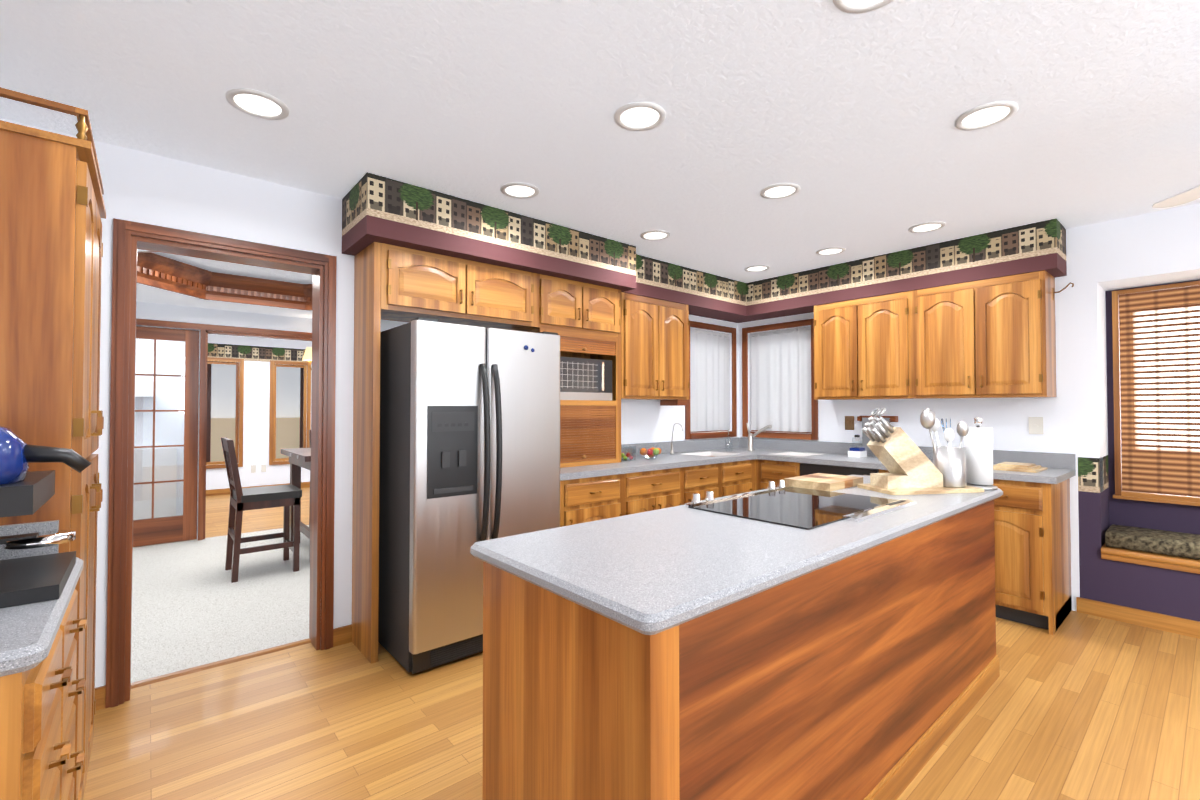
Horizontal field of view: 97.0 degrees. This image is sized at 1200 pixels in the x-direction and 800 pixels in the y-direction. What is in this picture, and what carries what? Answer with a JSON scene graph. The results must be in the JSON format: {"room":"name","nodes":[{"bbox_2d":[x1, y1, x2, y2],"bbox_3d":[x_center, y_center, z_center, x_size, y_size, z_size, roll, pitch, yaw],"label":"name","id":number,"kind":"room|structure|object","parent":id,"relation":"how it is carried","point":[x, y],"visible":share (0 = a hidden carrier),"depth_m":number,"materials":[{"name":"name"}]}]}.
{"room":"kitchen","nodes":[
{"label":"kitchen","id":0,"kind":"room"},
{"bbox_2d":[131,525,309,682],"bbox_3d":[-3.011,1.413,4.008,5.800,0.068,3.310,1,-1,-40],"label":"floor","id":1,"kind":"structure","parent":0,"point":[193,605],"depth_m":3.56,"materials":[{"name":"white carpet"}]},
{"bbox_2d":[221,437,301,582],"bbox_3d":[-2.740,0.848,4.295,0.510,1.070,0.450,1,-1,-40],"label":"bar chair","id":2,"kind":"object","parent":1,"relation":"on","point":[285,497],"visible":1,"depth_m":4.22,"materials":[{"name":"brown wood"}]},
{"bbox_2d":[281,448,310,561],"bbox_3d":[-2.374,0.942,5.118,1.063,0.911,1.060,1,-1,-40],"label":"pub table","id":3,"kind":"object","parent":1,"relation":"on","point":[299,458],"visible":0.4,"depth_m":4.99,"materials":[{"name":"brown wood"}]},
{"bbox_2d":[309,430,310,527],"bbox_3d":[-2.864,0.874,5.773,0.450,1.070,0.510,1,-1,-40],"label":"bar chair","id":4,"kind":"object","parent":1,"relation":"on","point":[310,447],"visible":0.02,"depth_m":5.79,"materials":[{"name":"brown wood"}]},
{"bbox_2d":[134,302,311,539],"bbox_3d":[-4.080,0.160,5.293,5.370,2.500,0.120,1,-1,-40],"label":"wall","id":5,"kind":"structure","parent":0,"point":[257,354],"depth_m":5.35,"materials":[{"name":"white paint"}]},
{"bbox_2d":[133,382,176,519],"bbox_3d":[-5.329,0.614,6.125,0.700,1.620,0.178,1,-1,-40],"label":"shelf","id":6,"kind":"object","parent":5,"relation":"attached to","point":[149,471],"depth_m":6.19,"materials":[{"name":"white"}]},
{"bbox_2d":[133,326,199,546],"bbox_3d":[-4.381,0.351,5.034,0.910,2.083,0.040,1,-1,-40],"label":"door leaf","id":7,"kind":"structure","parent":5,"relation":"in","point":[151,530],"depth_m":5.20,"materials":[{"name":"brown wood"}]},
{"bbox_2d":[136,318,311,539],"bbox_3d":[-3.964,0.331,5.377,2.120,2.160,0.138,1,-1,-40],"label":"trim","id":8,"kind":"structure","parent":5,"relation":"attached to","point":[205,330],"depth_m":5.30,"materials":[{"name":"brown wood"}]},
{"bbox_2d":[206,357,243,468],"bbox_3d":[-5.804,0.213,8.101,0.600,1.680,0.090,1,-1,-40],"label":"nook window","id":9,"kind":"structure","parent":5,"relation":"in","point":[239,410],"depth_m":8.24,"materials":[{"name":"brown wood"}]},
{"bbox_2d":[251,465,255,472],"bbox_3d":[-5.456,1.103,8.355,0.070,0.120,0.008,1,-1,-40],"label":"outlet","id":10,"kind":"object","parent":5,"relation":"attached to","point":[253,468],"depth_m":8.35,"materials":[{"name":"white plastic"}]},
{"bbox_2d":[206,482,309,495],"bbox_3d":[-5.108,1.423,8.643,2.580,0.090,0.013,1,-1,-40],"label":"baseboard","id":11,"kind":"structure","parent":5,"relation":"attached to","point":[224,491],"depth_m":8.11,"materials":[{"name":"brown wood"}]},
{"bbox_2d":[261,464,265,471],"bbox_3d":[-5.349,1.104,8.446,0.070,0.120,0.008,1,-1,-40],"label":"outlet","id":12,"kind":"object","parent":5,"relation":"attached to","point":[263,467],"depth_m":8.44,"materials":[{"name":"white plastic"}]},
{"bbox_2d":[269,360,310,464],"bbox_3d":[-5.085,0.224,8.714,0.590,1.680,0.090,1,-1,-40],"label":"nook window","id":13,"kind":"structure","parent":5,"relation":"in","point":[274,365],"depth_m":8.62,"materials":[{"name":"brown wood"}]},
{"bbox_2d":[302,347,311,369],"bbox_3d":[-3.136,-0.401,5.864,0.285,0.320,0.214,1,-1,-40],"label":"lamp","id":14,"kind":"object","parent":5,"relation":"attached to","point":[307,356],"visible":0.44,"depth_m":5.75,"materials":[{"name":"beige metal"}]},
{"bbox_2d":[137,249,312,318],"bbox_3d":[-4.159,-1.044,5.398,5.400,0.270,6.850,1,-1,-40],"label":"ceiling","id":15,"kind":"structure","parent":0,"point":[147,294],"depth_m":4.99,"materials":[{"name":"white paint"}]},
{"bbox_2d":[137,263,140,278],"bbox_3d":[-3.398,-1.057,3.781,0.150,0.240,1.074,1,-1,-40],"label":"crown molding","id":16,"kind":"structure","parent":15,"relation":"attached to","point":[138,264],"depth_m":4.21,"materials":[{"name":"brown wood"}]},
{"bbox_2d":[137,267,311,310],"bbox_3d":[-3.112,-1.037,4.910,2.111,0.240,0.761,1,-1,-40],"label":"crown molding","id":17,"kind":"structure","parent":15,"relation":"attached to","point":[163,272],"depth_m":4.96,"materials":[{"name":"brown wood"}]},
{"bbox_2d":[137,251,311,286],"bbox_3d":[-2.243,-1.055,3.891,2.111,0.240,0.780,1,-1,-40],"label":"crown molding","id":18,"kind":"structure","parent":15,"relation":"attached to","point":[146,258],"depth_m":4.47,"materials":[{"name":"brown wood"}]},
{"bbox_2d":[205,487,309,537],"bbox_3d":[-5.232,1.462,6.615,5.800,0.060,3.540,1,-1,-40],"label":"floor","id":19,"kind":"structure","parent":0,"point":[217,516],"depth_m":6.46,"materials":[{"name":"brown wood"}]},
{"bbox_2d":[0,118,738,687],"bbox_3d":[-0.735,0.132,3.697,5.530,2.500,0.150,1,-1,-40],"label":"wall","id":20,"kind":"structure","parent":0,"point":[156,190],"depth_m":2.73,"materials":[{"name":"white paint"}]},
{"bbox_2d":[105,218,336,707],"bbox_3d":[-1.879,0.282,2.715,0.920,2.165,0.196,1,-1,-40],"label":"door frame","id":21,"kind":"structure","parent":20,"relation":"attached to","point":[128,242],"depth_m":2.52,"materials":[{"name":"brown wood"}]},
{"bbox_2d":[131,638,310,688],"bbox_3d":[-1.929,1.359,2.756,0.760,0.013,0.050,1,-1,-40],"label":"trim","id":22,"kind":"structure","parent":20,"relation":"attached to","point":[211,665],"depth_m":2.72,"materials":[{"name":"brown wood"}]},
{"bbox_2d":[355,242,478,325],"bbox_3d":[-1.057,-0.643,3.091,0.531,0.348,0.372,1,-1,-40],"label":"upper cabinet","id":23,"kind":"object","parent":20,"relation":"attached to","point":[408,285],"depth_m":2.92,"materials":[{"name":"brown wood"}]},
{"bbox_2d":[471,262,546,331],"bbox_3d":[-0.718,-0.638,3.379,0.583,0.348,0.372,1,-1,-40],"label":"upper cabinet","id":24,"kind":"object","parent":20,"relation":"attached to","point":[509,298],"depth_m":3.30,"materials":[{"name":"brown wood"}]},
{"bbox_2d":[531,275,590,341],"bbox_3d":[-0.373,-0.633,3.673,0.463,0.348,0.372,1,-1,-40],"label":"upper cabinet","id":25,"kind":"object","parent":20,"relation":"attached to","point":[568,301],"depth_m":3.57,"materials":[{"name":"brown wood"}]},
{"bbox_2d":[563,284,620,341],"bbox_3d":[-0.117,-0.629,3.891,0.434,0.348,0.372,1,-1,-40],"label":"upper cabinet","id":26,"kind":"object","parent":20,"relation":"attached to","point":[605,301],"depth_m":3.78,"materials":[{"name":"brown wood"}]},
{"bbox_2d":[560,356,611,400],"bbox_3d":[-0.215,-0.136,3.780,0.575,0.292,0.325,1,-1,-40],"label":"microwave","id":27,"kind":"object","parent":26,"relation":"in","point":[585,379],"visible":0.71,"depth_m":3.70,"materials":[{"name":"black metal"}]},
{"bbox_2d":[621,292,689,405],"bbox_3d":[0.371,-0.371,4.319,0.770,0.848,0.348,1,-1,-40],"label":"upper cabinet","id":28,"kind":"object","parent":20,"relation":"attached to","point":[654,349],"visible":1,"depth_m":4.18,"materials":[{"name":"brown wood"}]},
{"bbox_2d":[685,321,736,439],"bbox_3d":[1.058,-0.173,5.171,0.775,1.100,0.120,1,-1,-40],"label":"window","id":29,"kind":"structure","parent":20,"relation":"in","point":[706,434],"depth_m":5.20,"materials":[{"name":"brown wood"}]},
{"bbox_2d":[690,328,729,431],"bbox_3d":[1.062,-0.177,5.167,0.657,0.974,0.035,1,-1,-40],"label":"curtain","id":30,"kind":"object","parent":29,"relation":"hanging from","point":[709,380],"visible":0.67,"depth_m":5.18,"materials":[{"name":"white fabric"}]},
{"bbox_2d":[342,172,761,322],"bbox_3d":[0.125,-0.957,4.055,3.780,0.310,0.450,1,-1,-40],"label":"soffit","id":31,"kind":"structure","parent":0,"point":[379,209],"depth_m":3.24,"materials":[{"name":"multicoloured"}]},
{"bbox_2d":[0,0,1199,282],"bbox_3d":[1.235,-1.186,1.523,5.680,0.060,5.750,1,-1,-40],"label":"ceiling","id":32,"kind":"structure","parent":0,"point":[844,120],"depth_m":2.06,"materials":[{"name":"white paint"}]},
{"bbox_2d":[225,88,288,119],"bbox_3d":[-1.328,-1.141,2.063,0.210,0.010,0.210,1,-1,-40],"label":"recessed light","id":33,"kind":"object","parent":32,"relation":"in","point":[256,103],"visible":1,"depth_m":2.05,"materials":[{"name":"white"}]},
{"bbox_2d":[500,182,538,198],"bbox_3d":[-0.433,-1.127,2.879,0.210,0.010,0.210,1,-1,-40],"label":"recessed light","id":34,"kind":"object","parent":32,"relation":"in","point":[518,190],"visible":1,"depth_m":2.88,"materials":[{"name":"white"}]},
{"bbox_2d":[614,101,665,130],"bbox_3d":[0.161,-1.140,2.150,0.210,0.010,0.210,1,-1,-40],"label":"recessed light","id":35,"kind":"object","parent":32,"relation":"in","point":[639,116],"visible":1,"depth_m":2.14,"materials":[{"name":"white"}]},
{"bbox_2d":[640,230,670,240],"bbox_3d":[0.378,-1.114,3.623,0.210,0.010,0.210,1,-1,-40],"label":"recessed light","id":36,"kind":"object","parent":32,"relation":"in","point":[653,235],"visible":1,"depth_m":3.61,"materials":[{"name":"white"}]},
{"bbox_2d":[744,265,769,271],"bbox_3d":[1.326,-1.099,4.483,0.210,0.010,0.210,1,-1,-40],"label":"recessed light","id":37,"kind":"object","parent":32,"relation":"in","point":[756,268],"visible":1,"depth_m":4.48,"materials":[{"name":"white"}]},
{"bbox_2d":[760,183,800,198],"bbox_3d":[0.979,-1.127,2.887,0.210,0.010,0.210,1,-1,-40],"label":"recessed light","id":38,"kind":"object","parent":32,"relation":"in","point":[780,190],"visible":1,"depth_m":2.88,"materials":[{"name":"white"}]},
{"bbox_2d":[816,247,845,255],"bbox_3d":[1.733,-1.108,3.990,0.210,0.010,0.210,1,-1,-40],"label":"recessed light","id":39,"kind":"object","parent":32,"relation":"in","point":[827,251],"visible":0.96,"depth_m":3.98,"materials":[{"name":"white"}]},
{"bbox_2d":[832,0,893,13],"bbox_3d":[0.760,-1.151,1.478,0.210,0.010,0.210,1,-1,-40],"label":"recessed light","id":40,"kind":"object","parent":32,"relation":"in","point":[855,6],"visible":1,"depth_m":1.55,"materials":[{"name":"white"}]},
{"bbox_2d":[908,221,945,232],"bbox_3d":[2.131,-1.117,3.461,0.210,0.010,0.210,1,-1,-40],"label":"recessed light","id":41,"kind":"object","parent":32,"relation":"in","point":[927,227],"visible":1,"depth_m":3.45,"materials":[{"name":"white"}]},
{"bbox_2d":[954,101,1018,130],"bbox_3d":[1.558,-1.140,2.145,0.210,0.010,0.210,1,-1,-40],"label":"recessed light","id":42,"kind":"object","parent":32,"relation":"in","point":[986,115],"visible":1,"depth_m":2.14,"materials":[{"name":"white"}]},
{"bbox_2d":[1152,185,1199,208],"bbox_3d":[2.453,-0.989,1.622,1.153,0.329,1.132,1,-1,-40],"label":"ceiling fan","id":43,"kind":"object","parent":32,"relation":"hanging from","point":[1187,196],"visible":1,"depth_m":2.29,"materials":[{"name":"white"}]},
{"bbox_2d":[83,610,1199,799],"bbox_3d":[1.187,1.375,1.536,5.680,0.060,5.900,1,-1,-40],"label":"floor","id":44,"kind":"structure","parent":0,"point":[1079,706],"depth_m":2.18,"materials":[{"name":"brown wood"}]},
{"bbox_2d":[0,520,86,799],"bbox_3d":[-1.407,0.825,0.956,0.664,1.020,0.728,1,-1,-40],"label":"base cabinet","id":45,"kind":"object","parent":44,"relation":"on","point":[38,680],"visible":0.96,"depth_m":0.99,"materials":[{"name":"brown wood"}]},
{"bbox_2d":[0,426,91,607],"bbox_3d":[-1.358,0.231,1.134,0.400,0.372,0.340,1,-1,-40],"label":"coffee maker","id":46,"kind":"object","parent":45,"relation":"on","point":[31,579],"visible":1,"depth_m":1.14,"materials":[{"name":"black plastic"}]},
{"bbox_2d":[0,87,105,799],"bbox_3d":[-1.868,0.277,1.506,0.664,2.135,0.710,1,-1,-40],"label":"pantry cabinet","id":47,"kind":"object","parent":44,"relation":"on","point":[52,210],"visible":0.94,"depth_m":1.42,"materials":[{"name":"brown wood"}]},
{"bbox_2d":[378,317,559,673],"bbox_3d":[-0.741,0.479,3.070,0.884,1.745,0.707,1,-1,-40],"label":"fridge","id":48,"kind":"object","parent":44,"relation":"on","point":[469,436],"visible":0.81,"depth_m":2.76,"materials":[{"name":"grey metal"}]},
{"bbox_2d":[560,437,783,526],"bbox_3d":[0.594,0.882,4.297,2.708,1.020,0.638,1,-1,-40],"label":"base cabinet","id":49,"kind":"object","parent":44,"relation":"on","point":[588,493],"depth_m":3.86,"materials":[{"name":"brown wood"}]},
{"bbox_2d":[621,445,636,460],"bbox_3d":[0.192,0.411,4.029,0.120,0.112,0.120,1,-1,-40],"label":"jar","id":50,"kind":"object","parent":49,"relation":"on","point":[626,456],"visible":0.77,"depth_m":4.00,"materials":[{"name":"clear glass"}]},
{"bbox_2d":[640,447,661,458],"bbox_3d":[0.394,0.425,4.162,0.184,0.087,0.184,0,-1,5],"label":"fruit bowl","id":51,"kind":"object","parent":49,"relation":"on","point":[651,452],"visible":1,"depth_m":4.13,"materials":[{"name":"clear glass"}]},
{"bbox_2d":[670,423,682,453],"bbox_3d":[0.654,0.342,4.597,0.152,0.270,0.052,1,-1,-40],"label":"filter faucet","id":52,"kind":"object","parent":49,"relation":"on","point":[671,452],"visible":1,"depth_m":4.58,"materials":[{"name":"silver metal"}]},
{"bbox_2d":[746,423,771,450],"bbox_3d":[1.459,0.351,4.873,0.073,0.261,0.244,1,-1,-40],"label":"faucet","id":53,"kind":"object","parent":49,"relation":"on","point":[750,441],"visible":1,"depth_m":4.92,"materials":[{"name":"silver metal"}]},
{"bbox_2d":[482,503,999,799],"bbox_3d":[0.810,0.914,2.089,2.444,0.880,0.692,1,-1,-40],"label":"kitchen island","id":54,"kind":"object","parent":44,"relation":"on","point":[681,652],"depth_m":1.41,"materials":[{"name":"brown wood"}]},
{"bbox_2d":[471,475,1002,642],"bbox_3d":[0.805,0.454,2.100,2.510,0.040,0.750,1,-1,-40],"label":"island countertop","id":55,"kind":"structure","parent":54,"relation":"on","point":[650,575],"depth_m":1.45,"materials":[{"name":"grey stone"}]},
{"bbox_2d":[685,480,916,529],"bbox_3d":[0.824,0.414,2.194,0.820,0.042,0.617,1,-1,-40],"label":"cooktop","id":56,"kind":"object","parent":55,"relation":"in","point":[782,503],"visible":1,"depth_m":2.13,"materials":[{"name":"black glass"}]},
{"bbox_2d":[784,473,862,491],"bbox_3d":[1.153,0.425,2.732,0.360,0.038,0.240,1,-1,-40],"label":"cutting board","id":57,"kind":"object","parent":55,"relation":"on","point":[825,482],"visible":0.93,"depth_m":2.66,"materials":[{"name":"brown wood"}]},
{"bbox_2d":[857,483,983,494],"bbox_3d":[1.555,0.434,2.589,0.500,0.016,0.260,0,-1,-11],"label":"cutting board","id":58,"kind":"object","parent":55,"relation":"on","point":[940,490],"visible":0.73,"depth_m":2.49,"materials":[{"name":"brown wood"}]},
{"bbox_2d":[862,408,942,488],"bbox_3d":[1.455,0.234,2.573,0.364,0.381,0.120,0,-1,-11],"label":"knife block","id":59,"kind":"object","parent":58,"relation":"on","point":[902,457],"visible":1,"depth_m":2.52,"materials":[{"name":"brown wood"}]},
{"bbox_2d":[920,408,968,487],"bbox_3d":[1.682,0.236,2.597,0.210,0.378,0.167,1,-1,-40],"label":"utensil crock","id":60,"kind":"object","parent":58,"relation":"on","point":[949,461],"visible":0.98,"depth_m":2.56,"materials":[{"name":"white ceramic"}]},
{"bbox_2d":[964,417,997,489],"bbox_3d":[1.883,0.266,2.641,0.150,0.353,0.150,1,-1,-40],"label":"paper towel holder","id":61,"kind":"object","parent":55,"relation":"on","point":[978,442],"visible":0.88,"depth_m":2.60,"materials":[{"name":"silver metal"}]},
{"bbox_2d":[760,440,1075,634],"bbox_3d":[2.225,0.877,3.986,0.629,1.020,1.950,1,-1,-40],"label":"base cabinet","id":62,"kind":"object","parent":44,"relation":"on","point":[1032,527],"depth_m":3.24,"materials":[{"name":"brown wood"}]},
{"bbox_2d":[800,463,878,475],"bbox_3d":[2.018,0.951,4.226,0.573,0.870,0.597,1,-1,-40],"label":"dishwasher","id":63,"kind":"object","parent":62,"relation":"in","point":[806,468],"visible":0.15,"depth_m":4.07,"materials":[{"name":"black metal"}]},
{"bbox_2d":[848,435,866,457],"bbox_3d":[2.096,0.382,4.325,0.120,0.180,0.100,1,-1,-40],"label":"sink caddy","id":64,"kind":"object","parent":62,"relation":"on","point":[858,452],"visible":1,"depth_m":4.29,"materials":[{"name":"white"}]},
{"bbox_2d":[993,462,1046,472],"bbox_3d":[2.707,0.439,3.453,0.320,0.036,0.260,1,-1,-40],"label":"cutting board","id":65,"kind":"object","parent":62,"relation":"on","point":[1020,467],"visible":0.88,"depth_m":3.38,"materials":[{"name":"brown wood"}]},
{"bbox_2d":[750,218,1066,319],"bbox_3d":[2.240,-0.954,4.248,0.310,0.310,2.220,1,-1,-40],"label":"soffit","id":66,"kind":"structure","parent":0,"point":[1038,246],"depth_m":3.86,"materials":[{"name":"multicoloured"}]},
{"bbox_2d":[738,203,1199,621],"bbox_3d":[3.417,0.128,3.458,0.480,2.500,5.900,1,-1,-40],"label":"wall","id":67,"kind":"structure","parent":0,"point":[1156,245],"depth_m":3.44,"materials":[{"name":"white paint"}]},
{"bbox_2d":[742,319,818,439],"bbox_3d":[1.736,-0.174,5.112,0.120,1.100,0.790,1,-1,-40],"label":"window","id":68,"kind":"structure","parent":67,"relation":"in","point":[814,412],"depth_m":5.08,"materials":[{"name":"brown wood"}]},
{"bbox_2d":[749,326,811,431],"bbox_3d":[1.730,-0.178,5.107,0.035,0.974,0.672,1,-1,-40],"label":"curtain","id":69,"kind":"object","parent":68,"relation":"hanging from","point":[780,380],"visible":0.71,"depth_m":5.09,"materials":[{"name":"white fabric"}]},
{"bbox_2d":[814,301,845,399],"bbox_3d":[2.064,-0.394,4.433,0.322,0.798,0.435,1,-1,-40],"label":"upper cabinet","id":70,"kind":"object","parent":67,"relation":"attached to","point":[830,318],"depth_m":4.38,"materials":[{"name":"brown wood"}]},
{"bbox_2d":[845,416,853,429],"bbox_3d":[2.146,0.207,4.568,0.011,0.120,0.080,1,-1,-40],"label":"switch plate","id":71,"kind":"object","parent":67,"relation":"attached to","point":[849,422],"visible":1,"depth_m":4.57,"materials":[{"name":"gold metal"}]},
{"bbox_2d":[846,292,905,399],"bbox_3d":[2.283,-0.399,4.176,0.322,0.798,0.489,1,-1,-40],"label":"upper cabinet","id":72,"kind":"object","parent":67,"relation":"attached to","point":[873,324],"depth_m":4.12,"materials":[{"name":"brown wood"}]},
{"bbox_2d":[857,416,897,451],"bbox_3d":[2.283,0.286,4.368,0.059,0.295,0.300,1,-1,-40],"label":"towel holder","id":73,"kind":"object","parent":67,"relation":"attached to","point":[864,420],"visible":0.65,"depth_m":4.41,"materials":[{"name":"brown wood"}]},
{"bbox_2d":[902,283,961,398],"bbox_3d":[2.555,-0.404,3.857,0.322,0.798,0.489,1,-1,-40],"label":"upper cabinet","id":74,"kind":"object","parent":67,"relation":"attached to","point":[931,317],"depth_m":3.81,"materials":[{"name":"brown wood"}]},
{"bbox_2d":[962,270,1057,397],"bbox_3d":[2.774,-0.409,3.599,0.322,0.798,0.434,1,-1,-40],"label":"upper cabinet","id":75,"kind":"object","parent":67,"relation":"attached to","point":[991,338],"depth_m":3.48,"materials":[{"name":"brown wood"}]},
{"bbox_2d":[1028,417,1043,434],"bbox_3d":[2.964,0.180,3.610,0.009,0.120,0.080,1,-1,-40],"label":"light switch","id":76,"kind":"object","parent":67,"relation":"attached to","point":[1035,425],"visible":1,"depth_m":3.61,"materials":[{"name":"white plastic"}]},
{"bbox_2d":[1101,544,1199,573],"bbox_3d":[3.903,0.961,2.771,0.408,0.070,1.841,1,-1,-40],"label":"board","id":77,"kind":"object","parent":67,"relation":"attached to","point":[1156,560],"visible":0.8,"depth_m":3.18,"materials":[{"name":"brown wood"}]},
{"bbox_2d":[1105,524,1199,559],"bbox_3d":[3.908,0.876,2.776,0.360,0.099,1.805,1,-1,-40],"label":"seat cushion","id":78,"kind":"object","parent":77,"relation":"on","point":[1176,544],"visible":0.96,"depth_m":3.22,"materials":[{"name":"fabric"}]},
{"bbox_2d":[1112,281,1199,505],"bbox_3d":[4.037,-0.043,2.905,0.053,1.392,1.790,1,-1,-40],"label":"window","id":79,"kind":"structure","parent":67,"relation":"in","point":[1160,498],"depth_m":3.55,"materials":[{"name":"brown wood"}]},
{"bbox_2d":[1119,285,1199,496],"bbox_3d":[4.037,-0.055,2.906,0.018,1.309,1.702,1,-1,-40],"label":"blind","id":80,"kind":"object","parent":79,"relation":"attached to","point":[1160,374],"visible":0.89,"depth_m":3.41,"materials":[{"name":"brown wood"}]},
{"bbox_3d":[3.052,0.057,-0.630,5.380,2.500,0.150,1,-1,-40],"label":"wall","id":81,"kind":"structure","parent":0,"visible":0},
{"bbox_2d":[95,597,1199,710],"bbox_3d":[1.415,1.301,1.731,4.779,0.095,5.599,1,-1,-40],"label":"baseboard","id":82,"kind":"structure","parent":81,"relation":"attached to","point":[1134,616],"depth_m":3.16,"materials":[{"name":"brown wood"}]},
{"label":"outside","id":83,"kind":"structure","parent":0,"visible":0},
{"bbox_2d":[206,364,303,461],"bbox_3d":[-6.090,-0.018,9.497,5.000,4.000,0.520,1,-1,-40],"label":"window","id":84,"kind":"structure","parent":83,"point":[221,393],"depth_m":9.45,"materials":[{"name":"white painted wall"},{"name":"oak"},{"name":"glass"}]}
]}

